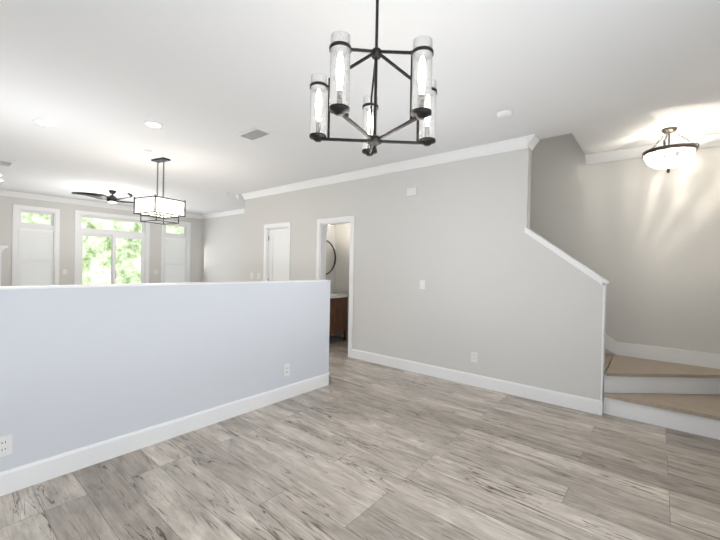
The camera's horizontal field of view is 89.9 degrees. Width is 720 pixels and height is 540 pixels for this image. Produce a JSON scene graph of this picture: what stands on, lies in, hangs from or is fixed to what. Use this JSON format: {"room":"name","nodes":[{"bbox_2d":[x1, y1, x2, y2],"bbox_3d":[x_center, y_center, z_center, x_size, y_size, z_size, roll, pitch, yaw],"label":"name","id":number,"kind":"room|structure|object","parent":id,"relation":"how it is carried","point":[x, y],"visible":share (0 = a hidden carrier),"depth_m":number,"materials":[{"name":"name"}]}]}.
{"room":"empty dining room","nodes":[
{"label":"empty dining room","id":0,"kind":"room"},
{"bbox_2d":[0,195,202,285],"bbox_3d":[-6.780,-0.218,7.878,0.150,2.750,7.050,1,1,40],"label":"wall","id":1,"kind":"structure","parent":0,"point":[67,237],"depth_m":8.09,"materials":[{"name":"white paint"}]},
{"bbox_2d":[12,204,59,285],"bbox_3d":[-6.890,-0.352,7.678,0.170,1.975,0.790,1,1,40],"label":"window","id":2,"kind":"structure","parent":1,"relation":"in","point":[28,269],"depth_m":7.66,"materials":[{"name":"white paint"}]},
{"bbox_2d":[74,210,149,284],"bbox_3d":[-6.003,-0.103,8.785,0.138,2.495,1.550,1,1,40],"label":"window frame","id":3,"kind":"structure","parent":1,"relation":"in","point":[113,235],"depth_m":8.75,"materials":[{"name":"white paint"}]},
{"bbox_2d":[161,219,190,282],"bbox_3d":[-5.062,-0.343,9.891,0.170,1.995,0.810,1,1,40],"label":"window","id":4,"kind":"structure","parent":1,"relation":"in","point":[177,270],"depth_m":9.90,"materials":[{"name":"white paint"}]},
{"bbox_2d":[0,281,329,471],"bbox_3d":[-1.841,0.703,2.417,0.125,1.180,4.530,1,1,40],"label":"wall","id":5,"kind":"structure","parent":0,"point":[82,367],"depth_m":2.61,"materials":[{"name":"white paint"}]},
{"bbox_2d":[0,434,11,456],"bbox_3d":[-2.045,1.012,2.071,0.010,0.115,0.072,1,1,40],"label":"outlet","id":6,"kind":"object","parent":5,"relation":"attached to","point":[5,445],"visible":1,"depth_m":2.08,"materials":[{"name":"white plastic"}]},
{"bbox_2d":[284,364,289,376],"bbox_3d":[-0.740,1.015,3.651,0.010,0.115,0.072,1,1,40],"label":"outlet","id":7,"kind":"object","parent":5,"relation":"attached to","point":[287,370],"visible":1,"depth_m":3.65,"materials":[{"name":"white plastic"}]},
{"bbox_2d":[326,225,335,293],"bbox_3d":[-0.825,-0.095,6.727,0.100,2.750,0.940,1,1,40],"label":"wall","id":8,"kind":"structure","parent":0,"point":[331,235],"depth_m":6.98,"materials":[{"name":"white paint"}]},
{"bbox_2d":[326,240,335,274],"bbox_3d":[-0.689,-0.238,6.785,0.021,0.684,0.684,1,1,40],"label":"bathroom mirror","id":9,"kind":"object","parent":8,"relation":"attached to","point":[330,257],"visible":0.44,"depth_m":6.92,"materials":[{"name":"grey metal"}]},
{"bbox_2d":[0,336,719,539],"bbox_3d":[-2.571,1.314,4.422,11.200,0.100,7.100,1,1,40],"label":"floor","id":10,"kind":"structure","parent":0,"point":[356,449],"depth_m":2.32,"materials":[{"name":"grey wood"}]},
{"bbox_2d":[0,245,7,285],"bbox_3d":[-7.657,0.330,6.529,0.230,1.640,1.820,1,1,40],"label":"fireplace mantel","id":11,"kind":"object","parent":10,"relation":"on","point":[2,247],"visible":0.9,"depth_m":7.16,"materials":[{"name":"white paint"}]},
{"bbox_2d":[329,289,348,339],"bbox_3d":[-0.585,0.801,6.534,0.540,0.970,0.660,1,1,40],"label":"bathroom vanity","id":12,"kind":"object","parent":10,"relation":"on","point":[338,313],"visible":0.5,"depth_m":6.41,"materials":[{"name":"brown wood"}]},
{"bbox_2d":[603,333,719,439],"bbox_3d":[2.019,0.088,4.319,3.493,2.530,1.021,1,1,40],"label":"stairs","id":13,"kind":"structure","parent":10,"relation":"on","point":[675,389],"depth_m":3.44,"materials":[{"name":"white paint"}]},
{"bbox_2d":[0,0,719,214],"bbox_3d":[-2.516,-1.546,4.400,11.200,0.120,7.100,1,1,40],"label":"ceiling","id":14,"kind":"structure","parent":0,"point":[97,83],"depth_m":2.76,"materials":[{"name":"white paint"}]},
{"bbox_2d":[0,159,14,166],"bbox_3d":[-5.104,-1.531,5.162,0.360,0.016,0.200,1,1,40],"label":"ceiling vent","id":15,"kind":"object","parent":14,"relation":"in","point":[6,163],"visible":1,"depth_m":5.15,"materials":[{"name":"white plastic"}]},
{"bbox_2d":[32,119,55,125],"bbox_3d":[-3.199,-1.488,3.654,0.180,0.009,0.180,1,1,40],"label":"recessed light","id":16,"kind":"object","parent":14,"relation":"in","point":[43,122],"visible":1,"depth_m":3.63,"materials":[{"name":"white plastic"}]},
{"bbox_2d":[72,190,133,202],"bbox_3d":[-4.768,-1.425,6.942,1.042,0.244,1.109,1,1,40],"label":"ceiling fan","id":17,"kind":"object","parent":14,"relation":"hanging from","point":[112,198],"visible":1,"depth_m":6.93,"materials":[{"name":"brown metal"}]},
{"bbox_2d":[143,149,151,153],"bbox_3d":[-2.639,-1.474,4.489,0.100,0.027,0.098,1,1,40],"label":"smoke detector","id":18,"kind":"object","parent":14,"relation":"attached to","point":[147,151],"visible":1,"depth_m":4.46,"materials":[{"name":"white plastic"}]},
{"bbox_2d":[143,121,163,127],"bbox_3d":[-2.083,-1.466,3.640,0.180,0.009,0.180,1,1,40],"label":"recessed light","id":19,"kind":"object","parent":14,"relation":"in","point":[153,124],"visible":1,"depth_m":3.63,"materials":[{"name":"white plastic"}]},
{"bbox_2d":[133,157,185,224],"bbox_3d":[-2.694,-1.064,4.867,0.444,0.854,0.444,1,0,27],"label":"dining pendant light","id":20,"kind":"object","parent":14,"relation":"hanging from","point":[156,206],"visible":1,"depth_m":4.77,"materials":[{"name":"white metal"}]},
{"bbox_2d":[237,127,272,140],"bbox_3d":[-1.122,-1.444,3.845,0.360,0.016,0.200,1,1,40],"label":"ceiling vent","id":21,"kind":"object","parent":14,"relation":"in","point":[255,133],"visible":1,"depth_m":3.82,"materials":[{"name":"white plastic"}]},
{"bbox_2d":[309,0,436,155],"bbox_3d":[0.077,-0.997,1.764,0.660,0.835,0.654,1,1,40],"label":"chandelier","id":22,"kind":"object","parent":14,"relation":"hanging from","point":[421,111],"visible":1,"depth_m":1.73,"materials":[{"name":"brown metal"}]},
{"bbox_2d":[497,110,512,118],"bbox_3d":[1.295,-1.387,3.224,0.130,0.031,0.130,1,1,40],"label":"smoke detector","id":23,"kind":"object","parent":14,"relation":"attached to","point":[504,114],"visible":1,"depth_m":3.19,"materials":[{"name":"white plastic"}]},
{"bbox_2d":[642,126,699,172],"bbox_3d":[3.002,-1.156,3.493,0.429,0.431,0.439,1,1,40],"label":"light","id":24,"kind":"object","parent":14,"relation":"hanging from","point":[671,158],"visible":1,"depth_m":3.44,"materials":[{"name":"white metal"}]},
{"bbox_2d":[243,148,602,399],"bbox_3d":[0.024,-0.069,5.338,5.980,2.750,0.120,1,1,40],"label":"wall","id":25,"kind":"structure","parent":0,"point":[503,295],"depth_m":4.31,"materials":[{"name":"white paint"}]},
{"bbox_2d":[268,228,286,280],"bbox_3d":[-1.507,0.253,6.541,0.576,2.006,0.100,1,1,40],"label":"closet door","id":26,"kind":"structure","parent":25,"relation":"in","point":[277,268],"depth_m":6.57,"materials":[{"name":"white paint"}]},
{"bbox_2d":[0,134,719,495],"bbox_3d":[-2.543,-0.111,4.411,10.800,2.750,6.700,1,1,40],"label":"trim","id":27,"kind":"structure","parent":25,"relation":"attached to","point":[44,470],"depth_m":3.80,"materials":[{"name":"white paint"}]},
{"bbox_2d":[407,187,416,196],"bbox_3d":[0.679,-1.016,4.704,0.140,0.100,0.033,1,1,40],"label":"box","id":28,"kind":"object","parent":25,"relation":"attached to","point":[411,191],"visible":0.93,"depth_m":4.68,"materials":[{"name":"white plastic"}]},
{"bbox_2d":[420,280,424,288],"bbox_3d":[0.794,0.187,4.613,0.072,0.115,0.013,1,1,40],"label":"light switch","id":29,"kind":"object","parent":25,"relation":"attached to","point":[422,284],"visible":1,"depth_m":4.61,"materials":[{"name":"white plastic"}]},
{"bbox_2d":[471,352,476,362],"bbox_3d":[1.319,1.010,4.174,0.072,0.115,0.010,1,1,40],"label":"outlet","id":30,"kind":"object","parent":25,"relation":"attached to","point":[473,356],"visible":1,"depth_m":4.17,"materials":[{"name":"white plastic"}]},
{"bbox_2d":[202,133,719,354],"bbox_3d":[-0.306,-1.413,7.017,10.880,5.400,0.150,1,1,40],"label":"wall","id":31,"kind":"structure","parent":0,"point":[640,235],"depth_m":4.10,"materials":[{"name":"white paint"}]},
{"label":"outside","id":32,"kind":"structure","parent":0,"visible":0},
{"bbox_2d":[21,212,183,284],"bbox_3d":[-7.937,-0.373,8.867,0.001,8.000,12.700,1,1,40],"label":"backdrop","id":33,"kind":"structure","parent":32,"point":[96,260],"depth_m":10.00,"materials":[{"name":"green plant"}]}
]}

